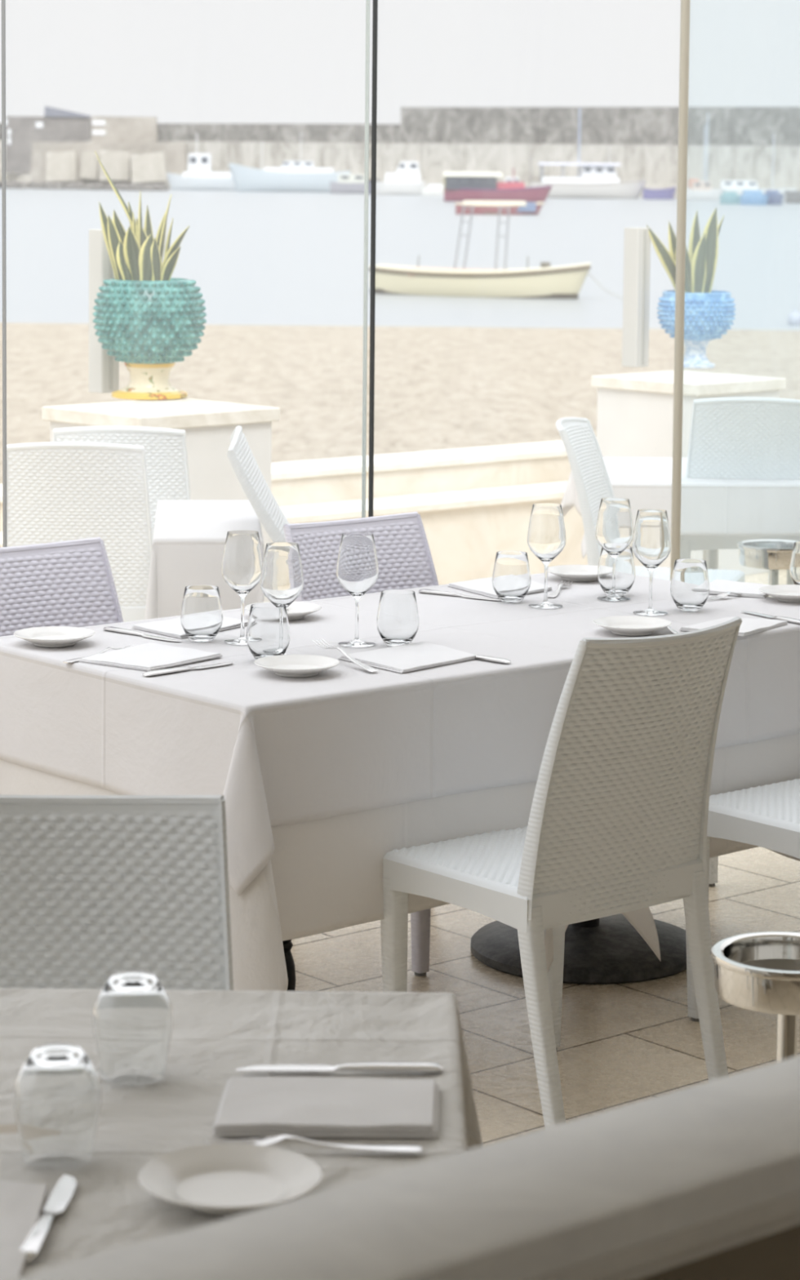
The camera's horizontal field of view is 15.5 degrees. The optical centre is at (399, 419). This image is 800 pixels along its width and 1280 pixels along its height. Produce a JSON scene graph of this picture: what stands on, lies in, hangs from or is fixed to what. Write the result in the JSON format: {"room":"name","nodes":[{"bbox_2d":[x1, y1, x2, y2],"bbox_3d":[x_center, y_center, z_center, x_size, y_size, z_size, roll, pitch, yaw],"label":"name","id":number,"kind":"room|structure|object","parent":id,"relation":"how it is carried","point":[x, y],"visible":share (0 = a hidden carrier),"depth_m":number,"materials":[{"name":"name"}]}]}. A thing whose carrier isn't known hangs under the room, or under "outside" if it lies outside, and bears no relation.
{"room":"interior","nodes":[
{"label":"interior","id":0,"kind":"room"},
{"bbox_2d":[0,456,571,531],"bbox_3d":[-0.566,0.750,11.286,16.500,1.070,0.261,-4,7,-40],"label":"wall","id":1,"kind":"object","parent":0,"point":[292,491],"depth_m":11.62,"materials":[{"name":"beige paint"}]},
{"bbox_2d":[0,322,799,484],"bbox_3d":[5.002,-0.159,37.134,130.000,2.001,58.000,1,5,0],"label":"sand","id":2,"kind":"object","parent":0,"point":[437,388],"visible":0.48,"depth_m":40.80,"materials":[{"name":"sand"}]},
{"bbox_2d":[271,498,587,601],"bbox_3d":[-0.400,0.537,11.074,16.500,0.335,0.246,-4,7,-40],"label":"wall","id":3,"kind":"structure","parent":0,"point":[464,543],"depth_m":11.53,"materials":[{"name":"beige paint"}]},
{"bbox_2d":[0,440,567,502],"bbox_3d":[-0.560,0.206,11.236,16.500,0.027,0.300,-4,7,-40],"label":"trim","id":4,"kind":"structure","parent":3,"relation":"attached to","point":[447,457],"depth_m":11.69,"materials":[{"name":"stone"}]},
{"bbox_2d":[0,480,568,547],"bbox_3d":[-0.386,0.357,11.044,16.500,0.030,0.280,-4,7,-40],"label":"trim","id":5,"kind":"structure","parent":3,"relation":"on","point":[468,498],"depth_m":11.38,"materials":[{"name":"stone"}]},
{"bbox_2d":[88,228,119,393],"bbox_3d":[-1.036,-0.380,10.292,0.079,0.571,0.083,-4,7,-44],"label":"square post","id":6,"kind":"object","parent":5,"relation":"on","point":[104,370],"visible":0.5,"depth_m":10.27,"materials":[{"name":"grey"}]},
{"bbox_2d":[290,569,799,1145],"bbox_3d":[3.398,1.349,5.511,18.000,0.200,13.720,-4,7,-40],"label":"floor","id":7,"kind":"structure","parent":0,"point":[621,1044],"depth_m":5.89,"materials":[{"name":"tile"}]},
{"bbox_2d":[0,1124,17,1133],"bbox_3d":[-0.382,1.069,2.974,0.848,0.746,0.828,1,5,0],"label":"dining table","id":8,"kind":"object","parent":7,"relation":"on","point":[9,1128],"visible":0.08,"depth_m":2.90,"materials":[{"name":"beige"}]},
{"bbox_2d":[0,988,482,1276],"bbox_3d":[-0.367,0.946,2.963,1.037,0.512,0.991,1,5,0],"label":"tablecloth","id":9,"kind":"object","parent":8,"relation":"on","point":[215,1033],"visible":0.51,"depth_m":3.07,"materials":[{"name":"white fabric"}]},
{"bbox_2d":[0,1179,48,1279],"bbox_3d":[-0.371,0.718,2.597,0.102,0.009,0.274,0,5,-1],"label":"napkin","id":10,"kind":"object","parent":9,"relation":"on","point":[21,1203],"visible":0.98,"depth_m":2.62,"materials":[{"name":"white fabric"}]},
{"bbox_2d":[19,1174,76,1262],"bbox_3d":[-0.315,0.715,2.640,0.022,0.008,0.216,1,5,5],"label":"table knife","id":11,"kind":"object","parent":9,"relation":"on","point":[62,1193],"visible":1,"depth_m":2.64,"materials":[{"name":"silver metal"}]},
{"bbox_2d":[13,1042,101,1168],"bbox_3d":[-0.327,0.652,2.800,0.084,0.105,0.084,1,5,0],"label":"tumbler","id":12,"kind":"object","parent":9,"relation":"on","point":[57,1093],"visible":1,"depth_m":2.77,"materials":[{"name":"clear glass"}]},
{"bbox_2d":[92,970,173,1084],"bbox_3d":[-0.278,0.629,3.050,0.084,0.105,0.084,1,5,0],"label":"tumbler","id":13,"kind":"object","parent":9,"relation":"on","point":[132,1017],"visible":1,"depth_m":3.02,"materials":[{"name":"clear glass"}]},
{"bbox_2d":[137,1143,322,1215],"bbox_3d":[-0.156,0.705,2.697,0.170,0.023,0.170,1,5,0],"label":"bread plate","id":14,"kind":"object","parent":9,"relation":"on","point":[220,1179],"visible":0.98,"depth_m":2.72,"materials":[{"name":"white ceramic"}]},
{"bbox_2d":[204,1134,421,1152],"bbox_3d":[-0.084,0.697,2.830,0.209,0.012,0.026,1,5,1],"label":"fork","id":15,"kind":"object","parent":9,"relation":"on","point":[265,1141],"visible":0.75,"depth_m":2.83,"materials":[{"name":"silver metal"}]},
{"bbox_2d":[212,1075,439,1137],"bbox_3d":[-0.071,0.687,2.941,0.225,0.013,0.158,1,5,0],"label":"napkin","id":16,"kind":"object","parent":9,"relation":"on","point":[249,1106],"visible":1,"depth_m":2.92,"materials":[{"name":"white fabric"}]},
{"bbox_2d":[235,1062,442,1072],"bbox_3d":[-0.064,0.678,3.074,0.216,0.008,0.021,1,5,-1],"label":"table knife","id":17,"kind":"object","parent":9,"relation":"on","point":[410,1067],"visible":1,"depth_m":3.07,"materials":[{"name":"silver metal"}]},
{"bbox_2d":[0,537,123,636],"bbox_3d":[-0.630,0.722,5.910,0.447,0.899,0.535,-4,7,-40],"label":"dining chair","id":18,"kind":"object","parent":7,"relation":"on","point":[68,583],"visible":0.17,"depth_m":6.09,"materials":[{"name":"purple plastic"}]},
{"bbox_2d":[6,441,152,622],"bbox_3d":[-0.897,0.493,8.319,0.447,0.914,0.545,1,5,0],"label":"dining chair","id":19,"kind":"object","parent":7,"relation":"on","point":[57,491],"visible":0.47,"depth_m":8.10,"materials":[{"name":"white plastic"}]},
{"bbox_2d":[0,795,233,990],"bbox_3d":[-0.410,0.942,3.516,0.447,0.899,0.535,0,5,-2],"label":"dining chair","id":20,"kind":"object","parent":7,"relation":"on","point":[94,888],"visible":0.27,"depth_m":3.69,"materials":[{"name":"white plastic"}]},
{"bbox_2d":[53,426,191,540],"bbox_3d":[-0.819,0.451,8.790,0.447,0.914,0.545,1,5,0],"label":"dining chair","id":21,"kind":"object","parent":7,"relation":"on","point":[165,449],"visible":0.15,"depth_m":8.53,"materials":[{"name":"white plastic"}]},
{"bbox_2d":[42,397,279,601],"bbox_3d":[-0.796,0.388,9.780,0.600,0.860,0.520,-4,7,-44],"label":"pedestal","id":22,"kind":"object","parent":7,"relation":"on","point":[208,425],"visible":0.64,"depth_m":9.62,"materials":[{"name":"stone"}]},
{"bbox_2d":[92,151,206,400],"bbox_3d":[-0.858,-0.494,10.066,0.390,0.844,0.390,-3,7,-37],"label":"potted snake plant","id":23,"kind":"object","parent":22,"relation":"on","point":[147,318],"visible":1,"depth_m":9.99,"materials":[{"name":"green plant"}]},
{"bbox_2d":[1,0,369,546],"bbox_3d":[-0.487,-0.426,6.944,1.064,3.000,0.025,-4,7,-40],"label":"window","id":24,"kind":"structure","parent":7,"relation":"on","point":[3,2],"depth_m":6.66,"materials":[{"name":"clear glass"}]},
{"bbox_2d":[226,425,289,542],"bbox_3d":[-0.117,0.522,7.532,0.651,1.008,0.447,0,5,-2],"label":"dining chair","id":25,"kind":"object","parent":7,"relation":"on","point":[246,469],"visible":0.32,"depth_m":7.33,"materials":[{"name":"white plastic"}]},
{"bbox_2d":[282,939,295,991],"bbox_3d":[-0.234,0.819,5.734,0.804,0.746,0.838,-4,7,-40],"label":"dining table","id":26,"kind":"object","parent":7,"relation":"on","point":[287,944],"visible":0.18,"depth_m":5.74,"materials":[{"name":"black"}]},
{"bbox_2d":[0,759,568,991],"bbox_3d":[-0.271,0.755,5.661,0.978,0.611,1.097,-4,7,-40],"label":"undercloth","id":27,"kind":"object","parent":26,"relation":"on","point":[326,874],"visible":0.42,"depth_m":5.27,"materials":[{"name":"white fabric"}]},
{"bbox_2d":[0,600,575,895],"bbox_3d":[-0.261,0.601,5.688,0.924,0.314,1.036,-4,7,-40],"label":"tablecloth","id":28,"kind":"object","parent":27,"relation":"on","point":[345,738],"visible":0.75,"depth_m":5.38,"materials":[{"name":"white fabric"}]},
{"bbox_2d":[13,626,95,647],"bbox_3d":[-0.672,0.426,5.713,0.158,0.022,0.158,1,5,0],"label":"bread plate","id":29,"kind":"object","parent":28,"relation":"on","point":[48,636],"visible":1,"depth_m":5.74,"materials":[{"name":"white ceramic"}]},
{"bbox_2d":[102,626,182,641],"bbox_3d":[-0.511,0.426,5.811,0.216,0.008,0.022,5,7,42],"label":"table knife","id":30,"kind":"object","parent":28,"relation":"on","point":[111,628],"visible":1,"depth_m":5.82,"materials":[{"name":"silver metal"}]},
{"bbox_2d":[79,642,222,671],"bbox_3d":[-0.466,0.449,5.554,0.192,0.008,0.228,4,6,32],"label":"napkin","id":31,"kind":"object","parent":28,"relation":"on","point":[149,656],"visible":1,"depth_m":5.53,"materials":[{"name":"white fabric"}]},
{"bbox_2d":[142,662,232,676],"bbox_3d":[-0.389,0.461,5.438,0.216,0.008,0.021,-4,7,-43],"label":"table knife","id":32,"kind":"object","parent":28,"relation":"on","point":[165,671],"visible":1,"depth_m":5.41,"materials":[{"name":"silver metal"}]},
{"bbox_2d":[131,616,248,638],"bbox_3d":[-0.416,0.416,5.926,0.164,0.008,0.239,5,7,40],"label":"napkin","id":33,"kind":"object","parent":28,"relation":"on","point":[173,627],"visible":0.55,"depth_m":5.89,"materials":[{"name":"white fabric"}]},
{"bbox_2d":[180,585,222,641],"bbox_3d":[-0.389,0.382,5.763,0.084,0.105,0.084,1,5,0],"label":"tumbler","id":34,"kind":"object","parent":28,"relation":"on","point":[202,613],"visible":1,"depth_m":5.73,"materials":[{"name":"clear glass"}]},
{"bbox_2d":[221,529,262,644],"bbox_3d":[-0.308,0.329,5.744,0.083,0.217,0.083,1,5,0],"label":"wine glass","id":35,"kind":"object","parent":28,"relation":"on","point":[242,557],"visible":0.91,"depth_m":5.71,"materials":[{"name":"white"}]},
{"bbox_2d":[245,602,290,659],"bbox_3d":[-0.249,0.404,5.544,0.084,0.105,0.084,1,5,0],"label":"tumbler","id":36,"kind":"object","parent":28,"relation":"on","point":[268,629],"visible":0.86,"depth_m":5.51,"materials":[{"name":"clear glass"}]},
{"bbox_2d":[260,542,303,654],"bbox_3d":[-0.224,0.345,5.575,0.083,0.217,0.083,1,5,0],"label":"wine glass","id":37,"kind":"object","parent":28,"relation":"on","point":[282,578],"visible":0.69,"depth_m":5.54,"materials":[{"name":"white"}]},
{"bbox_2d":[244,601,321,620],"bbox_3d":[-0.241,0.399,6.063,0.158,0.022,0.158,1,5,0],"label":"bread plate","id":38,"kind":"object","parent":28,"relation":"on","point":[296,610],"visible":0.52,"depth_m":6.09,"materials":[{"name":"white ceramic"}]},
{"bbox_2d":[253,654,339,677],"bbox_3d":[-0.190,0.458,5.415,0.158,0.022,0.158,1,5,0],"label":"bread plate","id":39,"kind":"object","parent":28,"relation":"on","point":[285,665],"visible":1,"depth_m":5.44,"materials":[{"name":"white ceramic"}]},
{"bbox_2d":[312,638,377,672],"bbox_3d":[-0.102,0.444,5.513,0.026,0.032,0.207,-3,6,-32],"label":"fork","id":40,"kind":"object","parent":28,"relation":"on","point":[362,665],"visible":1,"depth_m":5.50,"materials":[{"name":"silver metal"}]},
{"bbox_2d":[336,532,378,647],"bbox_3d":[-0.083,0.332,5.729,0.083,0.217,0.083,1,5,0],"label":"wine glass","id":41,"kind":"object","parent":28,"relation":"on","point":[357,567],"visible":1,"depth_m":5.70,"materials":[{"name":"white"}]},
{"bbox_2d":[376,589,419,646],"bbox_3d":[-0.004,0.389,5.729,0.084,0.105,0.084,1,5,0],"label":"tumbler","id":42,"kind":"object","parent":28,"relation":"on","point":[397,623],"visible":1,"depth_m":5.70,"materials":[{"name":"clear glass"}]},
{"bbox_2d":[337,641,476,673],"bbox_3d":[0.024,0.451,5.586,0.194,0.008,0.265,5,7,43],"label":"napkin","id":43,"kind":"object","parent":28,"relation":"on","point":[404,658],"visible":1,"depth_m":5.56,"materials":[{"name":"white fabric"}]},
{"bbox_2d":[283,511,439,976],"bbox_3d":[0.038,0.684,6.398,0.447,0.899,0.535,-4,7,-40],"label":"dining chair","id":44,"kind":"object","parent":7,"relation":"on","point":[404,557],"visible":0.16,"depth_m":6.54,"materials":[{"name":"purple plastic"}]},
{"bbox_2d":[368,0,377,516],"bbox_3d":[0.345,-0.482,7.652,1.088,3.000,0.025,-4,7,-40],"label":"window frame","id":45,"kind":"structure","parent":7,"relation":"on","point":[375,14],"depth_m":7.30,"materials":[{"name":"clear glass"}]},
{"bbox_2d":[380,616,742,1127],"bbox_3d":[0.302,0.788,5.275,0.447,0.899,0.535,-4,7,-40],"label":"dining chair","id":46,"kind":"object","parent":7,"relation":"on","point":[618,820],"visible":0.99,"depth_m":5.13,"materials":[{"name":"white plastic"}]},
{"bbox_2d":[471,913,686,984],"bbox_3d":[0.401,0.776,6.273,0.804,0.746,0.838,-4,7,-40],"label":"dining table","id":47,"kind":"object","parent":7,"relation":"on","point":[609,949],"visible":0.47,"depth_m":6.17,"materials":[{"name":"black"}]},
{"bbox_2d":[622,733,799,960],"bbox_3d":[0.489,0.757,6.304,1.033,0.716,1.113,-4,7,-40],"label":"undercloth","id":48,"kind":"object","parent":47,"relation":"on","point":[746,766],"visible":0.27,"depth_m":5.92,"materials":[{"name":"white fabric"}]},
{"bbox_2d":[311,572,799,748],"bbox_3d":[0.433,0.554,6.279,0.924,0.314,1.036,-4,7,-40],"label":"tablecloth","id":49,"kind":"object","parent":48,"relation":"on","point":[761,701],"visible":0.43,"depth_m":6.02,"materials":[{"name":"white fabric"}]},
{"bbox_2d":[417,589,500,600],"bbox_3d":[0.132,0.381,6.365,0.216,0.008,0.021,4,6,34],"label":"table knife","id":50,"kind":"object","parent":49,"relation":"on","point":[424,591],"visible":1,"depth_m":6.38,"materials":[{"name":"silver metal"}]},
{"bbox_2d":[447,577,552,599],"bbox_3d":[0.232,0.369,6.505,0.262,0.008,0.206,-5,7,-44],"label":"napkin","id":51,"kind":"object","parent":49,"relation":"on","point":[483,586],"visible":0.54,"depth_m":6.47,"materials":[{"name":"white fabric"}]},
{"bbox_2d":[492,551,530,602],"bbox_3d":[0.239,0.339,6.305,0.084,0.105,0.084,1,5,0],"label":"tumbler","id":52,"kind":"object","parent":49,"relation":"on","point":[511,575],"visible":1,"depth_m":6.27,"materials":[{"name":"clear glass"}]},
{"bbox_2d":[527,502,565,608],"bbox_3d":[0.311,0.290,6.238,0.083,0.217,0.083,1,5,0],"label":"wine glass","id":53,"kind":"object","parent":49,"relation":"on","point":[546,534],"visible":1,"depth_m":6.21,"materials":[{"name":"clear"}]},
{"bbox_2d":[547,564,598,581],"bbox_3d":[0.408,0.351,6.651,0.158,0.022,0.158,1,5,0],"label":"bread plate","id":54,"kind":"object","parent":49,"relation":"on","point":[567,572],"visible":0.87,"depth_m":6.68,"materials":[{"name":"white ceramic"}]},
{"bbox_2d":[595,497,633,601],"bbox_3d":[0.464,0.281,6.348,0.083,0.217,0.083,1,5,0],"label":"wine glass","id":55,"kind":"object","parent":49,"relation":"on","point":[614,533],"visible":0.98,"depth_m":6.32,"materials":[{"name":"clear"}]},
{"bbox_2d":[597,546,635,595],"bbox_3d":[0.472,0.332,6.411,0.084,0.105,0.084,1,5,0],"label":"tumbler","id":56,"kind":"object","parent":49,"relation":"on","point":[624,564],"visible":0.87,"depth_m":6.38,"materials":[{"name":"clear glass"}]},
{"bbox_2d":[592,615,671,635],"bbox_3d":[0.467,0.419,5.913,0.158,0.022,0.158,1,5,0],"label":"bread plate","id":57,"kind":"object","parent":49,"relation":"on","point":[627,625],"visible":1,"depth_m":5.94,"materials":[{"name":"white ceramic"}]},
{"bbox_2d":[631,508,671,615],"bbox_3d":[0.527,0.299,6.154,0.083,0.217,0.083,1,5,0],"label":"wine glass","id":58,"kind":"object","parent":49,"relation":"on","point":[651,538],"visible":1,"depth_m":6.12,"materials":[{"name":"clear"}]},
{"bbox_2d":[670,558,710,611],"bbox_3d":[0.613,0.352,6.207,0.084,0.105,0.084,1,5,0],"label":"tumbler","id":59,"kind":"object","parent":49,"relation":"on","point":[690,589],"visible":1,"depth_m":6.18,"materials":[{"name":"clear glass"}]},
{"bbox_2d":[679,616,787,635],"bbox_3d":[0.686,0.421,5.984,0.136,0.008,0.221,5,7,39],"label":"napkin","id":60,"kind":"object","parent":49,"relation":"on","point":[748,626],"visible":0.64,"depth_m":5.98,"materials":[{"name":"white fabric"}]},
{"bbox_2d":[709,579,769,598],"bbox_3d":[0.752,0.374,6.505,0.172,0.009,0.186,3,6,23],"label":"napkin","id":61,"kind":"object","parent":49,"relation":"on","point":[717,586],"visible":0.62,"depth_m":6.48,"materials":[{"name":"white fabric"}]},
{"bbox_2d":[758,584,799,602],"bbox_3d":[0.858,0.381,6.370,0.158,0.022,0.158,1,5,0],"label":"bread plate","id":62,"kind":"object","parent":49,"relation":"on","point":[783,593],"visible":1,"depth_m":6.41,"materials":[{"name":"white ceramic"}]},
{"bbox_2d":[789,541,799,584],"bbox_3d":[0.906,0.327,6.509,0.084,0.105,0.084,1,5,0],"label":"tumbler","id":63,"kind":"object","parent":49,"relation":"on","point":[794,566],"visible":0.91,"depth_m":6.49,"materials":[{"name":"clear glass"}]},
{"bbox_2d":[555,417,744,582],"bbox_3d":[0.738,0.461,8.840,0.545,0.914,0.447,2,5,14],"label":"dining chair","id":64,"kind":"object","parent":7,"relation":"on","point":[592,480],"visible":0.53,"depth_m":8.90,"materials":[{"name":"white plastic"}]},
{"bbox_2d":[670,0,690,581],"bbox_3d":[1.367,-0.551,8.520,1.602,3.000,0.026,-4,7,-40],"label":"window frame","id":65,"kind":"structure","parent":7,"relation":"on","point":[685,4],"depth_m":8.01,"materials":[{"name":"beige metal"}]},
{"bbox_2d":[591,370,786,575],"bbox_3d":[1.182,0.225,12.105,0.560,0.800,0.580,-4,7,-44],"label":"pedestal","id":66,"kind":"object","parent":7,"relation":"on","point":[635,411],"visible":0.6,"depth_m":11.93,"materials":[{"name":"stone"}]},
{"bbox_2d":[622,226,650,367],"bbox_3d":[1.017,-0.524,12.618,0.084,0.597,0.088,-4,7,-44],"label":"square post","id":67,"kind":"object","parent":66,"relation":"on","point":[637,242],"visible":1,"depth_m":12.59,"materials":[{"name":"grey"}]},
{"bbox_2d":[645,207,735,368],"bbox_3d":[1.274,-0.567,12.601,0.338,0.689,0.339,-4,7,-42],"label":"potted snake plant","id":68,"kind":"object","parent":66,"relation":"on","point":[708,313],"visible":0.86,"depth_m":12.55,"materials":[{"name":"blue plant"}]},
{"bbox_2d":[702,549,719,569],"bbox_3d":[1.074,0.489,10.143,0.838,0.628,0.788,0,5,-2],"label":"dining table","id":69,"kind":"object","parent":7,"relation":"on","point":[711,557],"visible":0.05,"depth_m":10.12,"materials":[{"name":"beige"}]},
{"bbox_2d":[560,457,799,559],"bbox_3d":[1.075,0.299,10.126,0.986,0.250,0.936,0,5,-2],"label":"tablecloth","id":70,"kind":"object","parent":69,"relation":"on","point":[708,506],"visible":0.59,"depth_m":9.71,"materials":[{"name":"white fabric"}]},
{"bbox_2d":[708,856,718,886],"bbox_3d":[1.043,0.650,6.870,0.535,0.899,0.447,-4,7,-40],"label":"dining chair","id":71,"kind":"object","parent":7,"relation":"on","point":[713,861],"visible":0.02,"depth_m":6.88,"materials":[{"name":"white plastic"}]},
{"bbox_2d":[680,397,799,584],"bbox_3d":[1.170,0.358,10.013,0.447,0.914,0.545,1,5,2],"label":"dining chair","id":72,"kind":"object","parent":7,"relation":"on","point":[731,437],"visible":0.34,"depth_m":9.79,"materials":[{"name":"white plastic"}]},
{"bbox_2d":[685,778,799,1022],"bbox_3d":[0.898,0.753,5.729,0.447,0.899,0.535,-4,7,-40],"label":"dining chair","id":73,"kind":"object","parent":7,"relation":"on","point":[766,816],"visible":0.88,"depth_m":5.71,"materials":[{"name":"white plastic"}]},
{"bbox_2d":[710,931,799,1062],"bbox_3d":[0.531,1.041,4.064,0.268,0.621,0.268,1,5,0],"label":"stand","id":74,"kind":"object","parent":7,"relation":"on","point":[756,971],"visible":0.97,"depth_m":4.02,"materials":[{"name":"silver metal"}]},
{"bbox_2d":[710,931,799,1015],"bbox_3d":[0.534,0.769,4.039,0.214,0.076,0.214,1,5,0],"label":"bowl","id":75,"kind":"object","parent":74,"relation":"on","point":[756,971],"depth_m":3.99,"materials":[{"name":"silver metal"}]},
{"bbox_2d":[737,538,796,597],"bbox_3d":[1.071,0.656,8.453,0.268,0.601,0.268,1,5,0],"label":"ashtray","id":76,"kind":"object","parent":7,"relation":"on","point":[774,556],"visible":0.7,"depth_m":8.36,"materials":[{"name":"silver metal"}]},
{"bbox_2d":[737,538,796,570],"bbox_3d":[1.074,0.395,8.429,0.214,0.076,0.214,1,5,0],"label":"bowl","id":77,"kind":"object","parent":76,"relation":"on","point":[770,554],"depth_m":8.35,"materials":[{"name":"silver metal"}]},
{"bbox_3d":[-0.508,0.633,7.733,0.410,0.748,0.768,0,5,-4],"label":"dining table","id":78,"kind":"object","parent":7,"relation":"on","visible":0},
{"bbox_2d":[144,499,264,619],"bbox_3d":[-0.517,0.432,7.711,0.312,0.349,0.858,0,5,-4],"label":"tablecloth","id":79,"kind":"object","parent":78,"relation":"on","point":[189,536],"visible":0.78,"depth_m":7.31,"materials":[{"name":"white fabric"}]},
{"bbox_2d":[636,1224,799,1279],"bbox_3d":[0.549,1.029,2.498,4.600,0.928,0.107,-4,7,-40],"label":"wall","id":80,"kind":"structure","parent":0,"point":[775,1255],"depth_m":2.14,"materials":[{"name":"beige paint"}]},
{"bbox_2d":[11,1054,799,1279],"bbox_3d":[0.561,0.532,2.444,4.600,0.072,0.158,-4,7,-40],"label":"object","id":81,"kind":"structure","parent":80,"relation":"on","point":[636,1190],"depth_m":2.02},
{"label":"outside","id":82,"kind":"structure","parent":0,"visible":0},
{"bbox_2d":[0,187,799,330],"bbox_3d":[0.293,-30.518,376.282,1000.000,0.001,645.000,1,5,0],"label":"sea","id":83,"kind":"structure","parent":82,"point":[254,258],"depth_m":108.42,"materials":[{"name":"grey"}]},
{"bbox_2d":[0,180,168,191],"bbox_3d":[-31.312,-21.423,271.381,20.492,1.189,12.236,1,5,0],"label":"rocks","id":84,"kind":"object","parent":83,"relation":"in","point":[9,184],"visible":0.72,"depth_m":269.72},
{"bbox_2d":[30,141,187,185],"bbox_3d":[-28.414,-25.006,287.749,15.344,4.227,3.000,1,5,0],"label":"platform","id":85,"kind":"object","parent":83,"relation":"on","point":[175,159],"visible":0.5,"depth_m":286.13,"materials":[{"name":"concrete"}]},
{"bbox_2d":[46,151,77,181],"bbox_3d":[-32.893,-24.655,287.469,2.969,2.895,3.200,-1,1,4],"label":"cube","id":86,"kind":"object","parent":85,"relation":"on","point":[60,166],"visible":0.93,"depth_m":285.85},
{"bbox_2d":[80,151,99,179],"bbox_3d":[-30.099,-24.728,285.391,1.630,2.728,3.200,6,4,-4],"label":"cube","id":87,"kind":"object","parent":85,"relation":"on","point":[90,162],"visible":0.93,"depth_m":283.84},
{"bbox_2d":[98,149,133,182],"bbox_3d":[-27.313,-24.437,283.150,2.925,2.925,3.200,1,2,2],"label":"cube","id":88,"kind":"object","parent":83,"relation":"on","point":[117,164],"visible":0.79,"depth_m":281.56,"materials":[{"name":"concrete"}]},
{"bbox_2d":[130,151,166,184],"bbox_3d":[-24.114,-24.008,281.087,3.285,2.788,3.200,-4,1,-4],"label":"cube","id":89,"kind":"object","parent":83,"relation":"on","point":[146,168],"visible":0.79,"depth_m":279.50,"materials":[{"name":"concrete"}]},
{"bbox_2d":[166,133,236,191],"bbox_3d":[-17.886,-23.681,271.384,7.400,5.550,2.400,1,5,0],"label":"motorboat","id":90,"kind":"object","parent":83,"relation":"on","point":[199,175],"visible":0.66,"depth_m":270.57,"materials":[{"name":"white paint"}]},
{"bbox_2d":[229,131,350,192],"bbox_3d":[-9.989,-23.222,266.076,11.000,5.750,3.000,1,5,0],"label":"motorboat","id":91,"kind":"object","parent":83,"relation":"on","point":[300,176],"visible":0.81,"depth_m":265.08,"materials":[{"name":"grey paint"}]},
{"bbox_2d":[329,173,379,193],"bbox_3d":[-3.893,-20.716,260.150,4.600,1.950,2.000,1,5,0],"label":"fishing boat","id":92,"kind":"object","parent":83,"relation":"on","point":[347,183],"visible":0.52,"depth_m":259.32,"materials":[{"name":"grey paint"}]},
{"bbox_2d":[0,106,799,197],"bbox_3d":[10.762,-24.469,268.728,114.289,8.250,82.919,1,5,0],"label":"breakwater","id":93,"kind":"object","parent":83,"relation":"on","point":[644,140],"visible":0.52,"depth_m":268.14,"materials":[{"name":"stone"}]},
{"bbox_2d":[5,106,91,173],"bbox_3d":[-35.534,-28.179,296.267,8.855,6.793,2.200,1,5,0],"label":"building","id":94,"kind":"structure","parent":93,"relation":"on","point":[57,125],"depth_m":295.43,"materials":[{"name":"white"}]},
{"bbox_2d":[91,115,157,142],"bbox_3d":[-27.181,-27.030,289.620,6.484,5.614,1.500,1,5,0],"label":"building","id":95,"kind":"structure","parent":93,"relation":"on","point":[104,128],"depth_m":288.80,"materials":[{"name":"white"}]},
{"bbox_2d":[376,153,425,195],"bbox_3d":[-0.122,-20.973,252.882,4.600,3.850,2.200,1,5,0],"label":"cabin cruiser","id":96,"kind":"object","parent":83,"relation":"on","point":[406,180],"visible":0.8,"depth_m":252.02,"materials":[{"name":"white paint"}]},
{"bbox_2d":[368,204,622,298],"bbox_3d":[2.731,-4.223,76.021,7.407,2.603,1.820,3,6,23],"label":"rowing boat","id":97,"kind":"object","parent":83,"relation":"on","point":[545,282],"visible":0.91,"depth_m":75.56,"materials":[{"name":"beige paint"}]},
{"bbox_2d":[442,154,551,202],"bbox_3d":[7.453,-18.323,224.563,8.334,3.850,2.560,1,5,0],"label":"fishing boat","id":98,"kind":"object","parent":83,"relation":"on","point":[460,186],"visible":0.86,"depth_m":223.66,"materials":[{"name":"red paint"}]},
{"bbox_2d":[455,200,543,214],"bbox_3d":[6.026,-12.698,177.945,5.356,1.070,1.960,1,5,0],"label":"fishing boat","id":99,"kind":"object","parent":83,"relation":"on","point":[481,207],"visible":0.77,"depth_m":177.14,"materials":[{"name":"red paint"}]},
{"bbox_2d":[531,107,646,199],"bbox_3d":[15.744,-22.050,244.878,9.644,7.750,3.040,1,5,0],"label":"fishing boat","id":100,"kind":"object","parent":83,"relation":"on","point":[596,180],"visible":0.84,"depth_m":244.03,"materials":[{"name":"grey paint"}]},
{"bbox_2d":[642,186,675,199],"bbox_3d":[21.605,-18.719,244.532,2.765,1.290,1.540,1,5,0],"label":"dinghy","id":101,"kind":"object","parent":83,"relation":"on","point":[667,193],"visible":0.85,"depth_m":243.97,"materials":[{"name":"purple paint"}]},
{"bbox_2d":[686,112,724,199],"bbox_3d":[25.149,-21.570,242.246,3.400,7.450,1.600,1,5,0],"label":"motorboat","id":102,"kind":"object","parent":83,"relation":"on","point":[700,190],"visible":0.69,"depth_m":241.89,"materials":[{"name":"white paint"}]},
{"bbox_2d":[720,191,740,204],"bbox_3d":[25.271,-16.766,223.958,1.700,1.200,1.200,1,5,0],"label":"dinghy","id":103,"kind":"object","parent":83,"relation":"on","point":[726,197],"visible":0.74,"depth_m":223.44,"materials":[{"name":"teal paint"}]},
{"bbox_2d":[686,124,797,200],"bbox_3d":[28.335,-21.212,244.165,9.500,6.450,2.600,1,5,0],"label":"motorboat","id":104,"kind":"object","parent":83,"relation":"on","point":[738,186],"visible":0.45,"depth_m":243.43,"materials":[{"name":"white paint"}]},
{"bbox_2d":[740,190,768,204],"bbox_3d":[26.726,-16.589,221.334,2.100,1.350,1.300,1,5,0],"label":"dinghy","id":105,"kind":"object","parent":83,"relation":"on","point":[748,197],"visible":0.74,"depth_m":220.78,"materials":[{"name":"blue paint"}]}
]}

